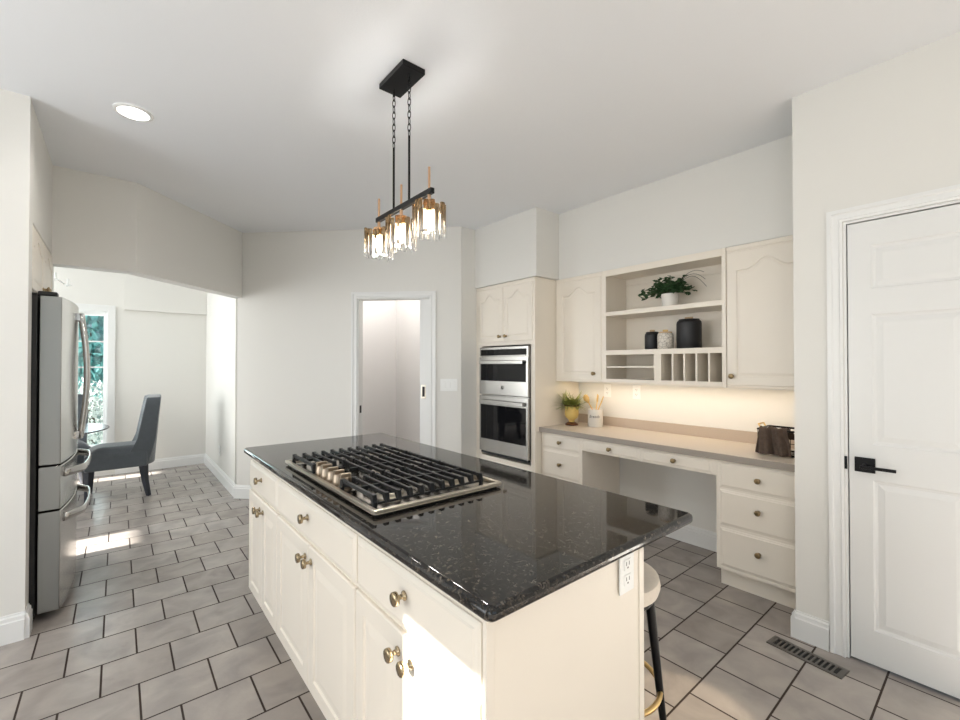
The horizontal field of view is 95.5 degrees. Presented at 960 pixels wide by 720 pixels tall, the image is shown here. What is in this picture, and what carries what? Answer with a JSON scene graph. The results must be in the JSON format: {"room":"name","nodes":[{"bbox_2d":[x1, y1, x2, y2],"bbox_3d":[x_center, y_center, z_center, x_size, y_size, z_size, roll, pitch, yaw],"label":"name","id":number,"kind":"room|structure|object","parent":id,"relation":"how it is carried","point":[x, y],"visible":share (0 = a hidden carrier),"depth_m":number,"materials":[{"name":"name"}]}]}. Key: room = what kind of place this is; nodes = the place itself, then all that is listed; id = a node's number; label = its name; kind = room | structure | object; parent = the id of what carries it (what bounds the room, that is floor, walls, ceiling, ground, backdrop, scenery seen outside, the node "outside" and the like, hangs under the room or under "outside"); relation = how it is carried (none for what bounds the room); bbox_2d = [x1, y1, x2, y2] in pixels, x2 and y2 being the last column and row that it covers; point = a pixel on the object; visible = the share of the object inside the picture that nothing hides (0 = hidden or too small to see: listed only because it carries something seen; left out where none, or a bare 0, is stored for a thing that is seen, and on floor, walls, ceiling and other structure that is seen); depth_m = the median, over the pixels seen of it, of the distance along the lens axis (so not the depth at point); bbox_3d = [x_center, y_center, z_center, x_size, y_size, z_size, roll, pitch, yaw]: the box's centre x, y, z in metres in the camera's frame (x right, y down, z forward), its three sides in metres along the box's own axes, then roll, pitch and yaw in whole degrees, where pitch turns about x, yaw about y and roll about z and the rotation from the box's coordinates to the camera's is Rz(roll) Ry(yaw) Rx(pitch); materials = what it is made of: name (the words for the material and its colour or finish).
{"room":"kitchen","nodes":[
{"label":"kitchen","id":0,"kind":"room"},
{"bbox_2d":[33,110,53,291],"bbox_3d":[-4.351,0.018,1.286,4.348,2.730,1.002,0,-1,-40],"label":"wall","id":1,"kind":"structure","parent":0,"point":[42,164],"depth_m":2.58,"materials":[{"name":"white paint"}]},
{"bbox_2d":[32,226,52,292],"bbox_3d":[-2.945,-0.548,2.411,0.822,0.356,0.927,0,-1,-40],"label":"upper cabinet","id":2,"kind":"object","parent":1,"relation":"attached to","point":[42,266],"visible":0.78,"depth_m":2.54,"materials":[{"name":"paint"}]},
{"bbox_2d":[54,267,205,478],"bbox_3d":[-5.987,0.051,4.361,5.760,2.730,0.120,0,-1,-40],"label":"wall","id":3,"kind":"structure","parent":0,"point":[164,354],"depth_m":5.72,"materials":[{"name":"white paint"}]},
{"bbox_2d":[75,303,115,446],"bbox_3d":[-4.919,0.282,5.216,0.868,1.925,0.165,0,-1,-40],"label":"window","id":4,"kind":"structure","parent":3,"relation":"in","point":[108,311],"depth_m":5.42,"materials":[{"name":"white paint"}]},
{"bbox_2d":[52,165,241,298],"bbox_3d":[-2.616,-0.986,3.731,0.365,0.670,1.626,0,-1,16],"label":"wall","id":5,"kind":"structure","parent":0,"point":[100,223],"depth_m":3.28,"materials":[{"name":"white paint"}]},
{"bbox_2d":[125,274,206,314],"bbox_3d":[-4.142,-0.965,5.786,0.885,0.670,0.060,0,-1,-40],"label":"wall","id":6,"kind":"structure","parent":0,"point":[141,294],"depth_m":5.72,"materials":[{"name":"white paint"}]},
{"bbox_2d":[205,292,237,484],"bbox_3d":[-3.144,0.061,5.356,0.115,2.730,1.980,0,-1,-40],"label":"wall","id":7,"kind":"structure","parent":0,"point":[222,311],"depth_m":5.14,"materials":[{"name":"white paint"}]},
{"bbox_2d":[115,453,235,496],"bbox_3d":[-3.534,1.355,4.967,0.965,0.135,2.060,0,-1,-40],"label":"baseboard","id":8,"kind":"structure","parent":7,"relation":"attached to","point":[169,462],"depth_m":5.71,"materials":[{"name":"white paint"}]},
{"bbox_2d":[237,226,461,484],"bbox_3d":[-1.337,0.051,4.445,2.328,2.730,0.120,0,-1,5],"label":"wall","id":9,"kind":"structure","parent":0,"point":[294,317],"depth_m":4.42,"materials":[{"name":"white paint"}]},
{"bbox_2d":[234,485,251,498],"bbox_3d":[-1.359,1.348,4.364,2.335,0.135,0.018,0,-1,5],"label":"baseboard","id":10,"kind":"structure","parent":9,"relation":"attached to","point":[240,491],"depth_m":4.46,"materials":[{"name":"white paint"}]},
{"bbox_2d":[351,291,435,446],"bbox_3d":[-0.857,0.368,4.388,0.859,2.096,0.135,0,-1,5],"label":"trim","id":11,"kind":"structure","parent":9,"relation":"attached to","point":[356,325],"depth_m":4.36,"materials":[{"name":"white paint"}]},
{"bbox_2d":[420,299,428,444],"bbox_3d":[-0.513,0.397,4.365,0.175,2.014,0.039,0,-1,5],"label":"door","id":12,"kind":"structure","parent":9,"relation":"in","point":[424,303],"depth_m":4.36,"materials":[{"name":"white paint"}]},
{"bbox_2d":[440,379,457,390],"bbox_3d":[-0.306,0.245,4.282,0.170,0.120,0.010,0,-1,5],"label":"light switch","id":13,"kind":"object","parent":9,"relation":"attached to","point":[445,384],"visible":1,"depth_m":4.28,"materials":[{"name":"white plastic"}]},
{"bbox_2d":[363,300,419,442],"bbox_3d":[-1.242,0.053,4.557,1.790,2.730,1.600,0,-1,-40],"label":"wall","id":14,"kind":"structure","parent":0,"point":[391,329],"depth_m":5.42,"materials":[{"name":"white paint"}]},
{"bbox_2d":[461,227,475,456],"bbox_3d":[0.097,0.053,4.571,0.790,2.730,0.090,0,-1,-40],"label":"wall","id":15,"kind":"structure","parent":0,"point":[468,291],"depth_m":4.34,"materials":[{"name":"white paint"}]},
{"bbox_2d":[0,0,959,232],"bbox_3d":[-0.623,-1.411,-0.112,8.320,0.100,14.000,0,-1,-40],"label":"ceiling","id":16,"kind":"structure","parent":0,"point":[269,115],"depth_m":2.12,"materials":[{"name":"white paint"}]},
{"bbox_2d":[54,272,71,285],"bbox_3d":[-4.208,-1.013,3.952,0.733,0.610,0.765,0,-1,-40],"label":"chandelier","id":17,"kind":"object","parent":16,"relation":"hanging from","point":[55,278],"visible":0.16,"depth_m":4.22,"materials":[{"name":"silver metal"}]},
{"bbox_2d":[112,103,153,121],"bbox_3d":[-1.868,-1.331,2.350,0.176,0.008,0.176,0,-1,-40],"label":"recessed light","id":18,"kind":"object","parent":16,"relation":"in","point":[133,112],"visible":1,"depth_m":2.34,"materials":[{"name":"white plastic"}]},
{"bbox_2d":[364,59,445,261],"bbox_3d":[-0.367,-0.927,2.052,0.137,0.822,0.605,0,-1,-40],"label":"pendant light","id":19,"kind":"object","parent":16,"relation":"hanging from","point":[429,222],"visible":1,"depth_m":2.00,"materials":[{"name":"clear glass"}]},
{"bbox_2d":[0,464,959,719],"bbox_3d":[-0.653,1.418,-0.167,8.400,0.100,14.000,0,-1,-40],"label":"floor","id":20,"kind":"structure","parent":0,"point":[160,617],"depth_m":2.13,"materials":[{"name":"tile"}]},
{"bbox_2d":[0,88,33,616],"bbox_3d":[-3.185,0.021,1.526,2.249,2.730,0.117,0,-1,-40],"label":"wall pier","id":21,"kind":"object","parent":20,"relation":"on","point":[16,109],"visible":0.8,"depth_m":2.17,"materials":[{"name":"white paint"}]},
{"bbox_2d":[0,603,32,645],"bbox_3d":[-3.163,1.318,1.501,2.267,0.135,0.108,0,-1,-40],"label":"baseboard","id":22,"kind":"structure","parent":21,"relation":"attached to","point":[15,627],"depth_m":2.16,"materials":[{"name":"white paint"}]},
{"bbox_2d":[29,291,91,622],"bbox_3d":[-2.851,0.515,2.469,0.973,1.762,0.906,0,-1,-40],"label":"refrigerator","id":23,"kind":"object","parent":20,"relation":"on","point":[55,431],"visible":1,"depth_m":2.35,"materials":[{"name":"silver metal"}]},
{"bbox_2d":[77,394,90,483],"bbox_3d":[-4.568,0.900,4.719,0.615,1.047,0.510,-1,-1,43],"label":"dining chair","id":24,"kind":"object","parent":20,"relation":"on","point":[81,443],"visible":0.1,"depth_m":4.93,"materials":[{"name":"grey fabric"}]},
{"bbox_2d":[78,423,109,434],"bbox_3d":[-4.208,1.034,3.930,1.320,0.755,1.320,0,-1,-40],"label":"dining table","id":25,"kind":"object","parent":20,"relation":"on","point":[89,427],"visible":0.16,"depth_m":4.26,"materials":[{"name":"grey"}]},
{"bbox_2d":[84,394,160,504],"bbox_3d":[-3.759,0.899,4.610,0.615,1.047,0.510,0,-1,-40],"label":"dining chair","id":26,"kind":"object","parent":20,"relation":"on","point":[141,450],"visible":0.98,"depth_m":4.51,"materials":[{"name":"grey fabric"}]},
{"bbox_2d":[249,459,293,663],"bbox_3d":[-0.869,0.952,2.315,0.603,0.884,0.536,0,-1,-40],"label":"base cabinet","id":27,"kind":"object","parent":20,"relation":"on","point":[263,495],"visible":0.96,"depth_m":2.11,"materials":[{"name":"paint"}]},
{"bbox_2d":[277,478,358,719],"bbox_3d":[-0.432,0.947,1.789,0.603,0.884,0.829,0,-1,-40],"label":"base cabinet","id":28,"kind":"object","parent":20,"relation":"on","point":[317,552],"visible":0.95,"depth_m":1.53,"materials":[{"name":"paint"}]},
{"bbox_2d":[244,433,692,621],"bbox_3d":[-0.319,0.489,1.860,0.832,0.031,2.058,0,-1,-40],"label":"countertop","id":29,"kind":"structure","parent":28,"relation":"on","point":[497,552],"depth_m":1.22,"materials":[{"name":"black stone"}]},
{"bbox_2d":[285,443,501,515],"bbox_3d":[-0.401,0.441,1.792,0.511,0.064,0.893,0,-1,-40],"label":"gas cooktop","id":30,"kind":"object","parent":29,"relation":"in","point":[383,479],"visible":1,"depth_m":1.61,"materials":[{"name":"black metal"}]},
{"bbox_2d":[356,533,643,719],"bbox_3d":[0.029,0.941,1.244,0.617,0.884,0.596,0,-1,-40],"label":"base cabinet","id":31,"kind":"object","parent":20,"relation":"on","point":[576,652],"visible":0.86,"depth_m":1.03,"materials":[{"name":"paint"}]},
{"bbox_2d":[619,552,633,595],"bbox_3d":[0.389,0.560,1.154,0.066,0.108,0.008,0,-1,-40],"label":"wall outlet","id":32,"kind":"object","parent":31,"relation":"attached to","point":[626,564],"visible":0.88,"depth_m":1.15,"materials":[{"name":"white plastic"}]},
{"bbox_2d":[624,557,630,570],"bbox_3d":[0.390,0.540,1.153,0.032,0.028,0.003,0,-1,-40],"label":"socket","id":33,"kind":"object","parent":32,"relation":"attached to","point":[627,560],"depth_m":1.15,"materials":[{"name":"grey plastic"}]},
{"bbox_2d":[624,572,630,586],"bbox_3d":[0.390,0.580,1.153,0.032,0.028,0.003,0,-1,-40],"label":"socket","id":34,"kind":"object","parent":32,"relation":"attached to","point":[627,575],"depth_m":1.15,"materials":[{"name":"grey plastic"}]},
{"bbox_2d":[476,277,578,473],"bbox_3d":[0.439,0.347,4.267,0.644,2.135,0.805,0,-1,-40],"label":"tall cabinet","id":35,"kind":"object","parent":20,"relation":"on","point":[522,312],"visible":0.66,"depth_m":3.93,"materials":[{"name":"paint"}]},
{"bbox_2d":[479,394,530,462],"bbox_3d":[0.396,0.619,4.207,0.558,0.566,0.658,0,-1,-40],"label":"wall oven","id":36,"kind":"object","parent":35,"relation":"in","point":[505,421],"visible":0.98,"depth_m":4.00,"materials":[{"name":"silver metal"}]},
{"bbox_2d":[479,346,530,396],"bbox_3d":[0.396,0.104,4.213,0.558,0.450,0.658,0,-1,-40],"label":"microwave oven","id":37,"kind":"object","parent":35,"relation":"in","point":[506,371],"visible":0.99,"depth_m":4.01,"materials":[{"name":"silver metal"}]},
{"bbox_2d":[542,432,619,493],"bbox_3d":[0.867,1.016,3.805,0.568,0.787,0.433,0,-1,-40],"label":"base cabinet","id":38,"kind":"object","parent":20,"relation":"on","point":[563,457],"visible":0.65,"depth_m":3.64,"materials":[{"name":"paint"}]},
{"bbox_2d":[644,562,666,719],"bbox_3d":[0.438,1.050,1.506,0.361,0.673,0.361,0,-1,-14],"label":"bar stool","id":39,"kind":"object","parent":20,"relation":"on","point":[652,585],"visible":0.23,"depth_m":1.43,"materials":[{"name":"black metal"}]},
{"bbox_2d":[716,460,795,608],"bbox_3d":[1.795,1.004,2.673,0.550,0.787,0.464,0,-1,-40],"label":"base cabinet","id":40,"kind":"object","parent":20,"relation":"on","point":[756,504],"visible":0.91,"depth_m":2.53,"materials":[{"name":"paint"}]},
{"bbox_2d":[539,413,794,474],"bbox_3d":[1.339,0.610,3.242,0.569,0.222,1.916,0,-1,-40],"label":"countertop","id":41,"kind":"structure","parent":40,"relation":"on","point":[736,446],"depth_m":3.12,"materials":[{"name":"stone"}]},
{"bbox_2d":[553,390,590,425],"bbox_3d":[0.848,0.425,3.914,0.489,0.318,0.249,0,-1,-40],"label":"potted plant","id":42,"kind":"object","parent":41,"relation":"on","point":[571,406],"visible":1,"depth_m":3.88,"materials":[{"name":"green plant"}]},
{"bbox_2d":[588,408,602,426],"bbox_3d":[1.014,0.508,3.832,0.129,0.152,0.128,0,-1,-40],"label":"utensil crock","id":43,"kind":"object","parent":41,"relation":"on","point":[595,417],"visible":0.99,"depth_m":3.78,"materials":[{"name":"white ceramic"}]},
{"bbox_2d":[583,395,592,409],"bbox_3d":[0.963,0.385,3.874,0.109,0.153,0.020,-1,-1,44],"label":"wooden spoon","id":44,"kind":"object","parent":43,"relation":"in","point":[585,397],"visible":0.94,"depth_m":3.88,"materials":[{"name":"brown wood"}]},
{"bbox_2d":[757,422,794,457],"bbox_3d":[1.869,0.481,2.636,0.202,0.177,0.308,0,-1,-40],"label":"wire basket","id":45,"kind":"object","parent":41,"relation":"on","point":[765,425],"visible":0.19,"depth_m":2.71,"materials":[{"name":"black metal"}]},
{"bbox_2d":[755,426,794,456],"bbox_3d":[1.785,0.482,2.627,0.206,0.158,0.186,0,-1,-40],"label":"dish towel","id":46,"kind":"object","parent":45,"relation":"on","point":[770,440],"visible":0.99,"depth_m":2.59,"materials":[{"name":"fabric"}]},
{"bbox_2d":[766,635,849,679],"bbox_3d":[1.530,1.389,2.047,0.092,0.005,0.300,0,-1,-32],"label":"floor vent","id":47,"kind":"object","parent":20,"relation":"in","point":[792,649],"visible":1,"depth_m":2.03,"materials":[{"name":"grey metal"}]},
{"bbox_2d":[475,207,558,288],"bbox_3d":[0.458,-1.019,4.277,0.625,0.593,0.840,0,-1,-40],"label":"wall","id":48,"kind":"structure","parent":0,"point":[523,245],"depth_m":3.93,"materials":[{"name":"white paint"}]},
{"bbox_2d":[559,135,792,279],"bbox_3d":[1.442,-1.029,3.323,0.330,0.593,1.886,0,-1,-40],"label":"wall","id":49,"kind":"structure","parent":0,"point":[745,197],"depth_m":3.05,"materials":[{"name":"white paint"}]},
{"bbox_2d":[579,382,794,532],"bbox_3d":[1.282,0.045,3.848,0.110,2.730,2.916,0,-1,-40],"label":"wall","id":50,"kind":"structure","parent":0,"point":[693,492],"depth_m":3.38,"materials":[{"name":"white paint"}]},
{"bbox_2d":[556,272,602,382],"bbox_3d":[0.962,-0.268,3.859,0.370,0.912,0.494,0,-1,-40],"label":"upper cabinet","id":51,"kind":"object","parent":50,"relation":"attached to","point":[579,327],"visible":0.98,"depth_m":3.75,"materials":[{"name":"paint"}]},
{"bbox_2d":[604,384,610,396],"bbox_3d":[1.146,0.276,3.918,0.008,0.115,0.070,0,-1,-40],"label":"wall outlet","id":52,"kind":"object","parent":50,"relation":"attached to","point":[607,387],"visible":1,"depth_m":3.92,"materials":[{"name":"white plastic"}]},
{"bbox_2d":[633,385,639,398],"bbox_3d":[1.328,0.274,3.699,0.008,0.115,0.070,0,-1,-40],"label":"wall outlet","id":53,"kind":"object","parent":50,"relation":"attached to","point":[636,389],"visible":1,"depth_m":3.70,"materials":[{"name":"white plastic"}]},
{"bbox_2d":[602,248,726,386],"bbox_3d":[1.434,-0.273,3.315,0.338,0.912,0.943,0,-1,-40],"label":"open shelf unit","id":54,"kind":"object","parent":50,"relation":"attached to","point":[626,319],"visible":0.84,"depth_m":3.31,"materials":[{"name":"paint"}]},
{"bbox_2d":[645,330,658,348],"bbox_3d":[1.350,-0.158,3.417,0.112,0.156,0.112,0,-1,-40],"label":"canister","id":55,"kind":"object","parent":54,"relation":"on","point":[650,337],"visible":0.75,"depth_m":3.37,"materials":[{"name":"black ceramic"}]},
{"bbox_2d":[657,330,673,348],"bbox_3d":[1.379,-0.154,3.241,0.112,0.144,0.112,0,-1,-40],"label":"canister","id":56,"kind":"object","parent":54,"relation":"on","point":[665,339],"visible":0.96,"depth_m":3.20,"materials":[{"name":"ceramic"}]},
{"bbox_2d":[638,270,705,305],"bbox_3d":[1.453,-0.519,3.289,0.284,0.255,0.474,0,-1,-40],"label":"potted plant","id":57,"kind":"object","parent":54,"relation":"on","point":[666,291],"visible":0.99,"depth_m":3.25,"materials":[{"name":"green plant"}]},
{"bbox_2d":[676,317,701,347],"bbox_3d":[1.523,-0.198,3.177,0.168,0.231,0.168,0,-1,-40],"label":"canister","id":58,"kind":"object","parent":54,"relation":"on","point":[689,329],"visible":0.86,"depth_m":3.11,"materials":[{"name":"black ceramic"}]},
{"bbox_2d":[578,413,794,448],"bbox_3d":[1.552,0.559,3.417,0.018,0.117,1.912,0,-1,-40],"label":"backsplash","id":59,"kind":"structure","parent":50,"relation":"attached to","point":[682,429],"depth_m":3.38,"materials":[{"name":"laminate"}]},
{"bbox_2d":[666,525,716,551],"bbox_3d":[1.547,1.338,3.415,0.018,0.135,1.020,0,-1,-40],"label":"baseboard","id":60,"kind":"structure","parent":50,"relation":"attached to","point":[696,536],"depth_m":3.29,"materials":[{"name":"white paint"}]},
{"bbox_2d":[726,235,793,389],"bbox_3d":[1.875,-0.279,2.759,0.370,0.912,0.473,0,-1,-40],"label":"upper cabinet","id":61,"kind":"object","parent":50,"relation":"attached to","point":[760,301],"visible":0.74,"depth_m":2.69,"materials":[{"name":"paint"}]},
{"bbox_2d":[792,32,959,656],"bbox_3d":[4.218,0.002,-0.277,0.863,2.730,7.184,0,-1,-40],"label":"wall","id":62,"kind":"structure","parent":0,"point":[889,129],"depth_m":2.10,"materials":[{"name":"white paint"}]},
{"bbox_2d":[791,608,829,651],"bbox_3d":[1.661,1.325,2.178,0.118,0.135,0.154,0,-1,-40],"label":"baseboard","id":63,"kind":"structure","parent":62,"relation":"attached to","point":[810,629],"depth_m":2.14,"materials":[{"name":"white paint"}]},
{"bbox_2d":[826,184,959,657],"bbox_3d":[2.022,0.338,1.769,0.135,2.102,0.946,0,-1,-40],"label":"trim","id":64,"kind":"structure","parent":62,"relation":"attached to","point":[837,221],"depth_m":2.06,"materials":[{"name":"white paint"}]},
{"bbox_2d":[844,204,959,698],"bbox_3d":[1.996,0.373,1.756,0.155,2.031,0.818,0,-1,-40],"label":"door","id":65,"kind":"structure","parent":62,"relation":"in","point":[904,270],"depth_m":1.90,"materials":[{"name":"white paint"}]},
{"label":"outside","id":66,"kind":"structure","parent":0,"visible":0},
{"bbox_3d":[-6.790,1.739,6.595,12.000,0.100,4.150,0,-1,-40],"label":"floor","id":67,"kind":"structure","parent":66,"visible":0},
{"bbox_2d":[78,377,102,444],"bbox_3d":[-6.043,0.979,6.673,1.262,1.484,0.844,0,-1,-40],"label":"shrub","id":68,"kind":"object","parent":67,"relation":"on","point":[99,403],"visible":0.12,"depth_m":6.68,"materials":[{"name":"green plant"}]},
{"bbox_2d":[78,315,103,444],"bbox_3d":[-6.952,-0.045,7.754,2.395,3.499,1.325,0,-1,-40],"label":"tree","id":69,"kind":"object","parent":67,"relation":"on","point":[96,357],"visible":0.05,"depth_m":7.52,"materials":[{"name":"teal plant"}]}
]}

